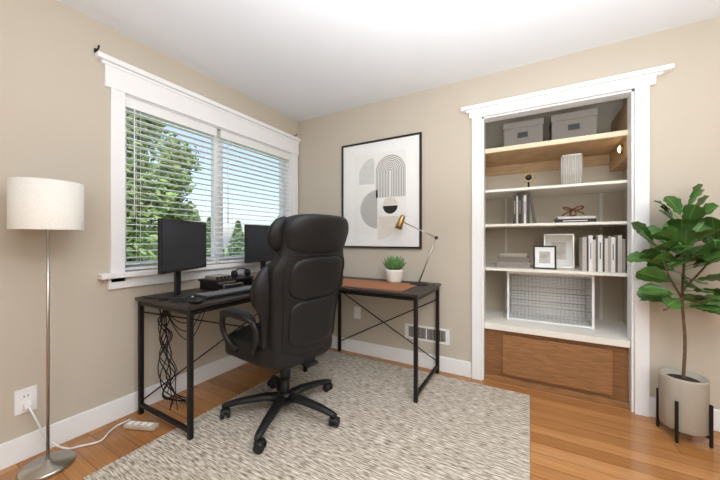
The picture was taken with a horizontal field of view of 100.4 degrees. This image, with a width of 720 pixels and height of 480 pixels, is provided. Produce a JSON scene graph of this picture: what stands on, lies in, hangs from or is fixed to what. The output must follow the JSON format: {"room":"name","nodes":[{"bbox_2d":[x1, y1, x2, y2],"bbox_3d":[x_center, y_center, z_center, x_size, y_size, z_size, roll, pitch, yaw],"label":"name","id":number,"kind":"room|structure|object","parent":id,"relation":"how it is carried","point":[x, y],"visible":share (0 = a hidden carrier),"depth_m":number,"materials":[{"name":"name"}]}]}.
{"room":"office","nodes":[
{"label":"office","id":0,"kind":"room"},
{"bbox_2d":[0,0,297,443],"bbox_3d":[-1.810,-0.090,1.532,0.140,2.440,4.560,0,0,30],"label":"wall","id":1,"kind":"structure","parent":0,"point":[55,100],"depth_m":1.70,"materials":[{"name":"paint"}]},
{"bbox_2d":[14,385,36,415],"bbox_3d":[-1.718,0.830,1.542,0.009,0.125,0.080,0,0,30],"label":"wall outlet","id":2,"kind":"object","parent":1,"relation":"attached to","point":[29,394],"visible":0.86,"depth_m":1.54,"materials":[{"name":"white plastic"}]},
{"bbox_2d":[21,391,30,400],"bbox_3d":[-1.715,0.806,1.541,0.003,0.034,0.034,0,0,30],"label":"socket","id":3,"kind":"object","parent":2,"relation":"attached to","point":[25,395],"depth_m":1.54,"materials":[{"name":"white plastic"}]},
{"bbox_2d":[0,355,247,469],"bbox_3d":[-1.743,1.067,1.494,0.014,0.125,4.280,0,0,30],"label":"baseboard","id":4,"kind":"structure","parent":1,"relation":"attached to","point":[14,451],"depth_m":1.79,"materials":[{"name":"white wood"}]},
{"bbox_2d":[95,51,300,289],"bbox_3d":[-1.169,-0.400,2.587,0.175,1.420,1.800,0,0,30],"label":"trim","id":5,"kind":"structure","parent":1,"relation":"attached to","point":[123,79],"depth_m":2.07,"materials":[{"name":"white wood"}]},
{"bbox_2d":[125,108,284,266],"bbox_3d":[-1.224,-0.360,2.647,0.050,1.140,1.550,0,0,30],"label":"window","id":6,"kind":"structure","parent":1,"relation":"in","point":[217,237],"depth_m":2.58,"materials":[{"name":"white plastic"}]},
{"bbox_2d":[125,96,216,270],"bbox_3d":[-1.379,-0.359,2.230,0.069,1.128,0.649,0,0,30],"label":"window blind","id":7,"kind":"object","parent":6,"relation":"attached to","point":[130,103],"visible":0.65,"depth_m":2.15,"materials":[{"name":"white plastic"}]},
{"bbox_2d":[217,130,289,262],"bbox_3d":[-0.992,-0.359,2.913,0.069,1.128,0.841,0,0,30],"label":"window blind","id":8,"kind":"object","parent":6,"relation":"attached to","point":[221,134],"visible":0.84,"depth_m":2.78,"materials":[{"name":"white plastic"}]},
{"bbox_2d":[0,347,719,479],"bbox_3d":[0.387,1.180,0.643,4.840,0.100,5.180,0,0,30],"label":"floor","id":9,"kind":"structure","parent":0,"point":[571,438],"depth_m":1.68,"materials":[{"name":"brown wood"}]},
{"bbox_2d":[7,177,83,479],"bbox_3d":[-1.544,0.425,1.484,0.264,1.410,0.264,0,0,30],"label":"floor lamp","id":10,"kind":"object","parent":9,"relation":"on","point":[33,203],"visible":1,"depth_m":1.43,"materials":[{"name":"fabric"}]},
{"bbox_2d":[23,402,130,449],"bbox_3d":[-1.529,0.986,1.661,0.127,0.293,0.445,0,0,40],"label":"lead","id":11,"kind":"object","parent":9,"relation":"on","point":[26,406],"visible":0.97,"depth_m":1.59,"materials":[{"name":"white plastic"}]},
{"bbox_2d":[123,420,158,430],"bbox_3d":[-1.306,1.115,1.792,0.200,0.028,0.048,0,0,8],"label":"power strip","id":12,"kind":"object","parent":9,"relation":"on","point":[135,425],"visible":1,"depth_m":1.78,"materials":[{"name":"beige plastic"}]},
{"bbox_2d":[157,309,204,409],"bbox_3d":[-1.184,0.764,2.016,0.294,0.727,0.186,0,0,-34],"label":"cable tangle","id":13,"kind":"object","parent":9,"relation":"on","point":[162,316],"visible":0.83,"depth_m":1.97,"materials":[{"name":"black plastic"}]},
{"bbox_2d":[135,276,440,440],"bbox_3d":[-0.382,0.752,2.236,1.560,0.755,1.585,0,0,30],"label":"desk","id":14,"kind":"object","parent":9,"relation":"on","point":[415,293],"visible":0.72,"depth_m":1.94,"materials":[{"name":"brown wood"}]},
{"bbox_2d":[142,296,167,300],"bbox_3d":[-1.286,0.370,1.865,0.264,0.008,0.029,0,0,25],"label":"cable","id":15,"kind":"object","parent":14,"relation":"on","point":[142,296],"visible":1,"depth_m":1.85,"materials":[{"name":"black plastic"}]},
{"bbox_2d":[171,298,187,301],"bbox_3d":[-1.067,0.370,1.817,0.099,0.009,0.118,0,0,30],"label":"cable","id":16,"kind":"object","parent":14,"relation":"on","point":[182,299],"visible":0.54,"depth_m":1.79,"materials":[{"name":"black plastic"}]},
{"bbox_2d":[158,218,205,298],"bbox_3d":[-1.193,0.128,1.961,0.216,0.495,0.460,0,0,4],"label":"computer monitor","id":17,"kind":"object","parent":14,"relation":"on","point":[181,243],"visible":0.96,"depth_m":1.92,"materials":[{"name":"black plastic"}]},
{"bbox_2d":[187,296,202,303],"bbox_3d":[-0.961,0.355,1.752,0.110,0.040,0.060,0,0,30],"label":"computer mouse","id":18,"kind":"object","parent":14,"relation":"on","point":[195,300],"visible":1,"depth_m":1.73,"materials":[{"name":"black plastic"}]},
{"bbox_2d":[193,285,251,299],"bbox_3d":[-0.887,0.362,2.066,0.150,0.023,0.440,0,0,33],"label":"keyboard","id":19,"kind":"object","parent":14,"relation":"on","point":[238,290],"visible":0.91,"depth_m":1.97,"materials":[{"name":"black plastic"}]},
{"bbox_2d":[198,275,253,290],"bbox_3d":[-1.038,0.339,2.347,0.220,0.071,0.340,0,0,30],"label":"monitor stand","id":20,"kind":"object","parent":14,"relation":"on","point":[247,280],"visible":0.73,"depth_m":2.24,"materials":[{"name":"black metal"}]},
{"bbox_2d":[205,274,229,279],"bbox_3d":[-1.068,0.286,2.261,0.132,0.030,0.130,0,0,30],"label":"audio interface","id":21,"kind":"object","parent":20,"relation":"on","point":[214,276],"visible":1,"depth_m":2.23,"materials":[{"name":"metal"}]},
{"bbox_2d":[231,268,250,277],"bbox_3d":[-0.946,0.265,2.387,0.060,0.074,0.160,0,0,30],"label":"headphones","id":22,"kind":"object","parent":20,"relation":"on","point":[247,272],"visible":1,"depth_m":2.36,"materials":[{"name":"black plastic"}]},
{"bbox_2d":[231,270,237,277],"bbox_3d":[-0.977,0.273,2.333,0.060,0.060,0.036,0,0,30],"label":"ear cup","id":23,"kind":"object","parent":22,"relation":"on","point":[234,273],"depth_m":2.32,"materials":[{"name":"black plastic"}]},
{"bbox_2d":[244,269,250,275],"bbox_3d":[-0.916,0.273,2.441,0.060,0.060,0.036,0,0,30],"label":"ear cup","id":24,"kind":"object","parent":22,"relation":"on","point":[247,272],"depth_m":2.42,"materials":[{"name":"black plastic"}]},
{"bbox_2d":[218,281,242,288],"bbox_3d":[-1.007,0.356,2.318,0.102,0.034,0.180,0,0,30],"label":"station","id":25,"kind":"object","parent":14,"relation":"on","point":[227,285],"visible":0.85,"depth_m":2.29,"materials":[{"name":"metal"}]},
{"bbox_2d":[244,224,274,280],"bbox_3d":[-0.874,0.128,2.708,0.216,0.495,0.480,0,0,30],"label":"computer monitor","id":26,"kind":"object","parent":14,"relation":"on","point":[257,248],"visible":0.5,"depth_m":2.57,"materials":[{"name":"black plastic"}]},
{"bbox_2d":[342,278,416,291],"bbox_3d":[0.079,0.372,2.472,0.720,0.004,0.380,0,0,30],"label":"desk mat","id":27,"kind":"object","parent":14,"relation":"on","point":[381,285],"visible":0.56,"depth_m":2.39,"materials":[{"name":"brown leather"}]},
{"bbox_2d":[382,255,405,282],"bbox_3d":[0.297,0.260,2.590,0.211,0.230,0.212,0,0,30],"label":"potted succulent","id":28,"kind":"object","parent":14,"relation":"on","point":[394,273],"visible":1,"depth_m":2.53,"materials":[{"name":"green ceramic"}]},
{"bbox_2d":[385,269,403,282],"bbox_3d":[0.296,0.317,2.591,0.160,0.114,0.160,0,0,30],"label":"pot","id":29,"kind":"object","parent":28,"relation":"attached to","point":[392,275],"depth_m":2.53,"materials":[{"name":"white ceramic"}]},
{"bbox_2d":[395,215,437,285],"bbox_3d":[0.461,0.083,2.497,0.366,0.583,0.154,0,0,30],"label":"desk lamp","id":30,"kind":"object","parent":14,"relation":"on","point":[400,222],"visible":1,"depth_m":2.48,"materials":[{"name":"gold metal"}]},
{"bbox_2d":[83,350,529,479],"bbox_3d":[-0.040,1.123,1.775,1.820,0.012,1.890,0,0,30],"label":"area rug","id":31,"kind":"object","parent":9,"relation":"on","point":[457,429],"visible":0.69,"depth_m":1.69,"materials":[{"name":"beige carpet"}]},
{"bbox_2d":[219,214,348,454],"bbox_3d":[-0.455,0.489,1.925,0.754,1.254,0.768,0,0,29],"label":"office chair","id":32,"kind":"object","parent":31,"relation":"on","point":[294,297],"visible":1,"depth_m":1.67,"materials":[{"name":"black leather"}]},
{"bbox_2d":[237,322,259,338],"bbox_3d":[-0.532,0.601,1.977,0.490,0.088,0.470,0,0,37],"label":"seat cushion","id":33,"kind":"object","parent":32,"relation":"on","point":[246,332],"depth_m":1.84,"materials":[{"name":"black leather"}]},
{"bbox_2d":[484,307,629,408],"bbox_3d":[1.543,0.902,2.458,1.058,0.454,0.599,0,0,30],"label":"base cabinet","id":34,"kind":"object","parent":9,"relation":"on","point":[576,362],"visible":0.84,"depth_m":2.20,"materials":[{"name":"brown wood"}]},
{"bbox_2d":[507,271,594,328],"bbox_3d":[1.563,0.472,2.505,0.586,0.404,0.300,0,0,30],"label":"wire basket","id":35,"kind":"object","parent":34,"relation":"on","point":[547,298],"visible":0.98,"depth_m":2.54,"materials":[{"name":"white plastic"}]},
{"bbox_2d":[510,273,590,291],"bbox_3d":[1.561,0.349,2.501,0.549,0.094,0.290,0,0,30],"label":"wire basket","id":36,"kind":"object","parent":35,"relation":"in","point":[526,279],"depth_m":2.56,"materials":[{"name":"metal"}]},
{"bbox_2d":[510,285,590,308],"bbox_3d":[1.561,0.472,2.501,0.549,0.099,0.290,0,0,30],"label":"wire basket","id":37,"kind":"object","parent":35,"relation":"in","point":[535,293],"depth_m":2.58,"materials":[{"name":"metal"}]},
{"bbox_2d":[626,184,719,447],"bbox_3d":[1.808,0.409,1.681,0.503,1.442,0.392,0,0,-1],"label":"fiddle leaf fig","id":38,"kind":"object","parent":9,"relation":"on","point":[683,405],"visible":1,"depth_m":1.67,"materials":[{"name":"green plant"}]},
{"bbox_2d":[658,367,709,436],"bbox_3d":[1.849,0.924,1.717,0.200,0.292,0.200,0,0,30],"label":"planter","id":39,"kind":"object","parent":9,"relation":"on","point":[683,397],"depth_m":1.66,"materials":[{"name":"beige ceramic"}]},
{"bbox_2d":[57,0,719,121],"bbox_3d":[0.387,-1.360,0.643,4.840,0.100,5.180,0,0,30],"label":"ceiling","id":40,"kind":"structure","parent":0,"point":[302,60],"depth_m":1.94,"materials":[{"name":"paint"}]},
{"bbox_2d":[298,16,719,409],"bbox_3d":[1.314,-0.090,2.278,4.560,2.440,0.100,0,0,30],"label":"wall","id":41,"kind":"structure","parent":0,"point":[685,100],"depth_m":2.45,"materials":[{"name":"paint"}]},
{"bbox_2d":[354,306,360,318],"bbox_3d":[-0.026,0.730,2.975,0.075,0.120,0.008,0,0,30],"label":"wall outlet","id":42,"kind":"object","parent":41,"relation":"attached to","point":[357,310],"visible":1,"depth_m":2.97,"materials":[{"name":"white plastic"}]},
{"bbox_2d":[342,132,421,248],"bbox_3d":[0.181,-0.427,2.846,0.830,1.025,0.027,0,0,30],"label":"framed artwork","id":43,"kind":"object","parent":41,"relation":"attached to","point":[382,178],"visible":0.96,"depth_m":2.83,"materials":[{"name":"white paper"}]},
{"bbox_2d":[405,323,449,344],"bbox_3d":[0.583,0.832,2.631,0.400,0.132,0.008,0,0,30],"label":"air vent","id":44,"kind":"object","parent":41,"relation":"in","point":[425,333],"visible":0.88,"depth_m":2.62,"materials":[{"name":"white plastic"}]},
{"bbox_2d":[331,335,719,431],"bbox_3d":[1.292,1.067,2.225,4.546,0.125,0.014,0,0,30],"label":"baseboard","id":45,"kind":"structure","parent":41,"relation":"attached to","point":[448,365],"depth_m":2.69,"materials":[{"name":"white wood"}]},
{"bbox_2d":[461,63,674,416],"bbox_3d":[1.403,0.030,2.196,1.255,2.200,0.155,0,0,30],"label":"trim","id":46,"kind":"structure","parent":41,"relation":"attached to","point":[634,86],"depth_m":2.00,"materials":[{"name":"white wood"}]},
{"bbox_2d":[485,98,626,324],"bbox_3d":[1.587,-0.090,2.537,1.260,2.440,0.620,0,0,30],"label":"wall","id":47,"kind":"structure","parent":0,"point":[546,209],"depth_m":2.70,"materials":[{"name":"paint"}]},
{"bbox_2d":[505,271,506,308],"bbox_3d":[1.401,0.467,2.877,0.018,0.414,0.010,0,0,30],"label":"shelf standard","id":48,"kind":"object","parent":47,"relation":"attached to","point":[505,271],"visible":0.88,"depth_m":2.87,"materials":[{"name":"white metal"}]},
{"bbox_2d":[505,228,506,252],"bbox_3d":[1.401,0.068,2.877,0.018,0.337,0.010,0,0,30],"label":"shelf standard","id":49,"kind":"object","parent":47,"relation":"attached to","point":[505,228],"visible":0.73,"depth_m":2.87,"materials":[{"name":"white metal"}]},
{"bbox_2d":[505,199,506,223],"bbox_3d":[1.401,-0.254,2.877,0.018,0.261,0.010,0,0,30],"label":"shelf standard","id":50,"kind":"object","parent":47,"relation":"attached to","point":[505,199],"visible":0.94,"depth_m":2.87,"materials":[{"name":"white metal"}]},
{"bbox_2d":[485,180,626,199],"bbox_3d":[1.564,-0.395,2.495,1.058,0.020,0.514,0,0,30],"label":"closet shelf","id":51,"kind":"object","parent":47,"relation":"attached to","point":[620,185],"visible":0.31,"depth_m":2.38,"materials":[{"name":"white wood"}]},
{"bbox_2d":[523,172,534,186],"bbox_3d":[1.372,-0.474,2.441,0.060,0.136,0.065,0,0,-18],"label":"round ornament","id":52,"kind":"object","parent":51,"relation":"on","point":[528,177],"visible":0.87,"depth_m":2.43,"materials":[{"name":"gold metal"}]},
{"bbox_2d":[560,153,582,184],"bbox_3d":[1.616,-0.523,2.299,0.135,0.234,0.106,0,0,30],"label":"ribbed vase","id":53,"kind":"object","parent":51,"relation":"on","point":[571,165],"visible":0.8,"depth_m":2.25,"materials":[{"name":"white ceramic"}]},
{"bbox_2d":[485,221,626,228],"bbox_3d":[1.564,-0.112,2.495,1.058,0.020,0.514,0,0,30],"label":"closet shelf","id":54,"kind":"object","parent":47,"relation":"attached to","point":[613,223],"visible":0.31,"depth_m":2.31,"materials":[{"name":"white wood"}]},
{"bbox_2d":[513,195,515,223],"bbox_3d":[1.305,-0.240,2.524,0.022,0.235,0.162,0,0,30],"label":"book","id":55,"kind":"object","parent":54,"relation":"on","point":[514,196],"visible":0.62,"depth_m":2.46,"materials":[{"name":"grey paper"}]},
{"bbox_2d":[516,196,517,223],"bbox_3d":[1.321,-0.235,2.515,0.012,0.225,0.161,0,0,30],"label":"book","id":56,"kind":"object","parent":54,"relation":"on","point":[516,196],"visible":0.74,"depth_m":2.45,"materials":[{"name":"white paper"}]},
{"bbox_2d":[518,194,521,223],"bbox_3d":[1.338,-0.243,2.505,0.026,0.240,0.162,0,0,30],"label":"book","id":57,"kind":"object","parent":54,"relation":"on","point":[519,195],"visible":0.88,"depth_m":2.44,"materials":[{"name":"grey paper"}]},
{"bbox_2d":[522,197,523,223],"bbox_3d":[1.356,-0.230,2.495,0.012,0.215,0.161,0,0,30],"label":"book","id":58,"kind":"object","parent":54,"relation":"on","point":[522,197],"visible":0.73,"depth_m":2.43,"materials":[{"name":"grey paper"}]},
{"bbox_2d":[524,195,525,222],"bbox_3d":[1.369,-0.238,2.487,0.018,0.230,0.162,0,0,30],"label":"book","id":59,"kind":"object","parent":54,"relation":"on","point":[524,195],"visible":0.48,"depth_m":2.42,"materials":[{"name":"white paper"}]},
{"bbox_2d":[526,194,529,222],"bbox_3d":[1.388,-0.240,2.477,0.022,0.235,0.161,0,0,30],"label":"book","id":60,"kind":"object","parent":54,"relation":"on","point":[527,195],"visible":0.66,"depth_m":2.41,"materials":[{"name":"grey paper"}]},
{"bbox_2d":[530,199,535,222],"bbox_3d":[1.417,-0.223,2.455,0.044,0.200,0.151,0,0,30],"label":"book","id":61,"kind":"object","parent":54,"relation":"on","point":[531,200],"visible":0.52,"depth_m":2.39,"materials":[{"name":"grey paper"}]},
{"bbox_2d":[554,218,595,222],"bbox_3d":[1.632,-0.136,2.292,0.250,0.026,0.172,0,0,30],"label":"book","id":62,"kind":"object","parent":54,"relation":"on","point":[590,219],"visible":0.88,"depth_m":2.22,"materials":[{"name":"paper"}]},
{"bbox_2d":[556,216,595,218],"bbox_3d":[1.637,-0.159,2.290,0.230,0.018,0.162,0,0,27],"label":"book","id":63,"kind":"object","parent":62,"relation":"on","point":[569,217],"visible":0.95,"depth_m":2.21,"materials":[{"name":"paper"}]},
{"bbox_2d":[562,205,584,215],"bbox_3d":[1.623,-0.211,2.287,0.145,0.081,0.072,0,0,30],"label":"ornament","id":64,"kind":"object","parent":63,"relation":"on","point":[568,209],"visible":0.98,"depth_m":2.28,"materials":[{"name":"orange metal"}]},
{"bbox_2d":[485,263,626,276],"bbox_3d":[1.564,0.248,2.495,1.058,0.022,0.514,0,0,30],"label":"closet shelf","id":65,"kind":"object","parent":47,"relation":"attached to","point":[488,266],"visible":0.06,"depth_m":2.29,"materials":[{"name":"white wood"}]},
{"bbox_2d":[496,261,530,268],"bbox_3d":[1.291,0.212,2.521,0.250,0.050,0.200,0,0,30],"label":"box","id":66,"kind":"object","parent":65,"relation":"on","point":[525,265],"visible":0.95,"depth_m":2.44,"materials":[{"name":"beige cardboard"}]},
{"bbox_2d":[497,255,529,261],"bbox_3d":[1.291,0.166,2.521,0.235,0.040,0.200,0,0,30],"label":"box","id":67,"kind":"object","parent":66,"relation":"on","point":[500,258],"visible":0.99,"depth_m":2.44,"materials":[{"name":"grey cardboard"}]},
{"bbox_2d":[500,253,526,256],"bbox_3d":[1.291,0.132,2.521,0.200,0.025,0.200,0,0,30],"label":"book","id":68,"kind":"object","parent":67,"relation":"on","point":[501,254],"visible":1,"depth_m":2.45,"materials":[{"name":"beige paper"}]},
{"bbox_2d":[533,245,556,269],"bbox_3d":[1.452,0.144,2.360,0.155,0.185,0.035,0,0,30],"label":"photo frame","id":69,"kind":"object","parent":65,"relation":"on","point":[544,257],"visible":0.99,"depth_m":2.36,"materials":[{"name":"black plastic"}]},
{"bbox_2d":[539,251,549,262],"bbox_3d":[1.451,0.144,2.358,0.074,0.092,0.001,0,-6,30],"label":"photograph","id":70,"kind":"object","parent":69,"relation":"attached to","point":[544,256],"depth_m":2.36},
{"bbox_2d":[544,234,574,268],"bbox_3d":[1.630,0.097,2.461,0.210,0.280,0.045,0,0,30],"label":"photo frame","id":71,"kind":"object","parent":65,"relation":"on","point":[564,243],"visible":0.73,"depth_m":2.44,"materials":[{"name":"wood"}]},
{"bbox_2d":[551,242,565,259],"bbox_3d":[1.629,0.097,2.459,0.101,0.140,0.001,0,-6,30],"label":"photograph","id":72,"kind":"object","parent":71,"relation":"attached to","point":[560,246],"depth_m":2.45},
{"bbox_2d":[579,237,586,270],"bbox_3d":[1.690,0.111,2.277,0.026,0.250,0.171,0,0,30],"label":"book","id":73,"kind":"object","parent":65,"relation":"on","point":[582,240],"visible":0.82,"depth_m":2.21,"materials":[{"name":"beige paper"}]},
{"bbox_2d":[587,239,588,270],"bbox_3d":[1.707,0.119,2.268,0.010,0.235,0.171,0,0,30],"label":"book","id":74,"kind":"object","parent":65,"relation":"on","point":[587,239],"visible":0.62,"depth_m":2.19,"materials":[{"name":"grey paper"}]},
{"bbox_2d":[585,235,592,271],"bbox_3d":[1.722,0.105,2.259,0.024,0.262,0.172,0,0,30],"label":"book","id":75,"kind":"object","parent":65,"relation":"on","point":[590,237],"visible":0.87,"depth_m":2.19,"materials":[{"name":"white paper"}]},
{"bbox_2d":[593,240,595,271],"bbox_3d":[1.740,0.120,2.249,0.016,0.232,0.171,0,0,30],"label":"book","id":76,"kind":"object","parent":65,"relation":"on","point":[594,241],"visible":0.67,"depth_m":2.17,"materials":[{"name":"white paper"}]},
{"bbox_2d":[593,236,597,271],"bbox_3d":[1.753,0.109,2.241,0.012,0.255,0.171,0,0,30],"label":"book","id":77,"kind":"object","parent":65,"relation":"on","point":[594,237],"visible":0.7,"depth_m":2.17,"materials":[{"name":"grey paper"}]},
{"bbox_2d":[594,235,602,271],"bbox_3d":[1.770,0.104,2.232,0.026,0.265,0.172,0,0,30],"label":"book","id":78,"kind":"object","parent":65,"relation":"on","point":[600,237],"visible":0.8,"depth_m":2.16,"materials":[{"name":"white paper"}]},
{"bbox_2d":[603,238,604,271],"bbox_3d":[1.787,0.114,2.222,0.010,0.245,0.171,0,0,30],"label":"book","id":79,"kind":"object","parent":65,"relation":"on","point":[603,238],"visible":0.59,"depth_m":2.15,"materials":[{"name":"grey paper"}]},
{"bbox_2d":[605,238,607,271],"bbox_3d":[1.800,0.116,2.215,0.020,0.240,0.171,0,0,30],"label":"book","id":80,"kind":"object","parent":65,"relation":"on","point":[606,239],"visible":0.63,"depth_m":2.14,"materials":[{"name":"beige paper"}]},
{"bbox_2d":[603,236,610,271],"bbox_3d":[1.816,0.107,2.206,0.014,0.258,0.171,0,0,30],"label":"book","id":81,"kind":"object","parent":65,"relation":"on","point":[608,237],"visible":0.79,"depth_m":2.13,"materials":[{"name":"beige paper"}]},
{"bbox_2d":[611,237,614,271],"bbox_3d":[1.833,0.111,2.196,0.024,0.250,0.172,0,0,30],"label":"book","id":82,"kind":"object","parent":65,"relation":"on","point":[612,238],"visible":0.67,"depth_m":2.12,"materials":[{"name":"white paper"}]},
{"bbox_2d":[615,238,617,272],"bbox_3d":[1.850,0.116,2.187,0.012,0.240,0.171,0,0,30],"label":"book","id":83,"kind":"object","parent":65,"relation":"on","point":[616,239],"visible":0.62,"depth_m":2.11,"materials":[{"name":"grey paper"}]},
{"bbox_2d":[612,235,621,272],"bbox_3d":[1.865,0.105,2.178,0.022,0.262,0.171,0,0,30],"label":"book","id":84,"kind":"object","parent":65,"relation":"on","point":[619,237],"visible":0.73,"depth_m":2.10,"materials":[{"name":"beige paper"}]},
{"bbox_2d":[622,239,624,272],"bbox_3d":[1.883,0.119,2.168,0.018,0.235,0.171,0,0,30],"label":"book","id":85,"kind":"object","parent":65,"relation":"on","point":[623,240],"visible":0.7,"depth_m":2.09,"materials":[{"name":"grey paper"}]},
{"bbox_2d":[485,101,627,176],"bbox_3d":[1.559,-0.759,2.487,1.058,0.405,0.534,0,0,30],"label":"closet shelf","id":86,"kind":"object","parent":47,"relation":"attached to","point":[601,149],"visible":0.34,"depth_m":2.41,"materials":[{"name":"brown wood"}]},
{"bbox_2d":[503,118,543,146],"bbox_3d":[1.346,-0.838,2.477,0.285,0.190,0.264,0,0,30],"label":"storage bin","id":87,"kind":"object","parent":86,"relation":"on","point":[527,131],"visible":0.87,"depth_m":2.36,"materials":[{"name":"grey fabric"}]},
{"bbox_2d":[549,108,597,139],"bbox_3d":[1.633,-0.840,2.314,0.285,0.195,0.264,0,0,30],"label":"storage bin","id":88,"kind":"object","parent":86,"relation":"on","point":[582,122],"visible":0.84,"depth_m":2.20,"materials":[{"name":"grey fabric"}]},
{"bbox_2d":[618,144,622,153],"bbox_3d":[1.870,-0.645,2.159,0.024,0.068,0.068,0,0,30],"label":"closet light","id":89,"kind":"object","parent":86,"relation":"attached to","point":[620,148],"visible":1,"depth_m":2.14,"materials":[{"name":"gold metal"}]},
{"bbox_2d":[600,276,602,318],"bbox_3d":[2.027,0.467,2.522,0.018,0.414,0.010,0,0,30],"label":"shelf standard","id":90,"kind":"object","parent":47,"relation":"attached to","point":[601,277],"visible":0.91,"depth_m":2.52,"materials":[{"name":"white metal"}]},
{"bbox_2d":[600,193,602,221],"bbox_3d":[2.027,-0.254,2.522,0.018,0.261,0.010,0,0,30],"label":"shelf standard","id":91,"kind":"object","parent":47,"relation":"attached to","point":[601,194],"visible":0.94,"depth_m":2.52,"materials":[{"name":"white metal"}]},
{"label":"outside","id":92,"kind":"structure","parent":0,"visible":0},
{"bbox_3d":[-17.397,2.180,32.847,57.340,0.100,80.000,0,0,30],"label":"ground","id":93,"kind":"structure","parent":92,"visible":0},
{"bbox_2d":[126,110,177,261],"bbox_3d":[-4.359,-0.593,5.599,1.802,5.448,1.774,0,0,19],"label":"leafy tree","id":94,"kind":"object","parent":93,"relation":"on","point":[130,229],"visible":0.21,"depth_m":5.50,"materials":[{"name":"green plant"}]},
{"bbox_2d":[142,134,201,259],"bbox_3d":[-5.023,-0.352,7.984,1.774,4.966,1.677,0,0,17],"label":"leafy tree","id":95,"kind":"object","parent":93,"relation":"on","point":[176,188],"visible":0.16,"depth_m":7.82,"materials":[{"name":"green plant"}]},
{"bbox_2d":[191,209,200,220],"bbox_3d":[-14.136,-0.106,25.843,3.120,4.968,3.188,0,0,30],"label":"conifer tree","id":96,"kind":"object","parent":93,"relation":"on","point":[197,215],"visible":0.07,"depth_m":25.71,"materials":[{"name":"green plant"}]},
{"bbox_2d":[206,217,223,256],"bbox_3d":[-8.328,0.507,16.704,2.297,3.596,2.303,0,0,30],"label":"conifer tree","id":97,"kind":"object","parent":93,"relation":"on","point":[208,235],"visible":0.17,"depth_m":16.43,"materials":[{"name":"green plant"}]},
{"bbox_2d":[225,220,243,255],"bbox_3d":[-11.483,0.308,28.367,3.094,4.316,3.194,0,0,30],"label":"conifer tree","id":98,"kind":"object","parent":93,"relation":"on","point":[237,236],"visible":0.53,"depth_m":27.97,"materials":[{"name":"green plant"}]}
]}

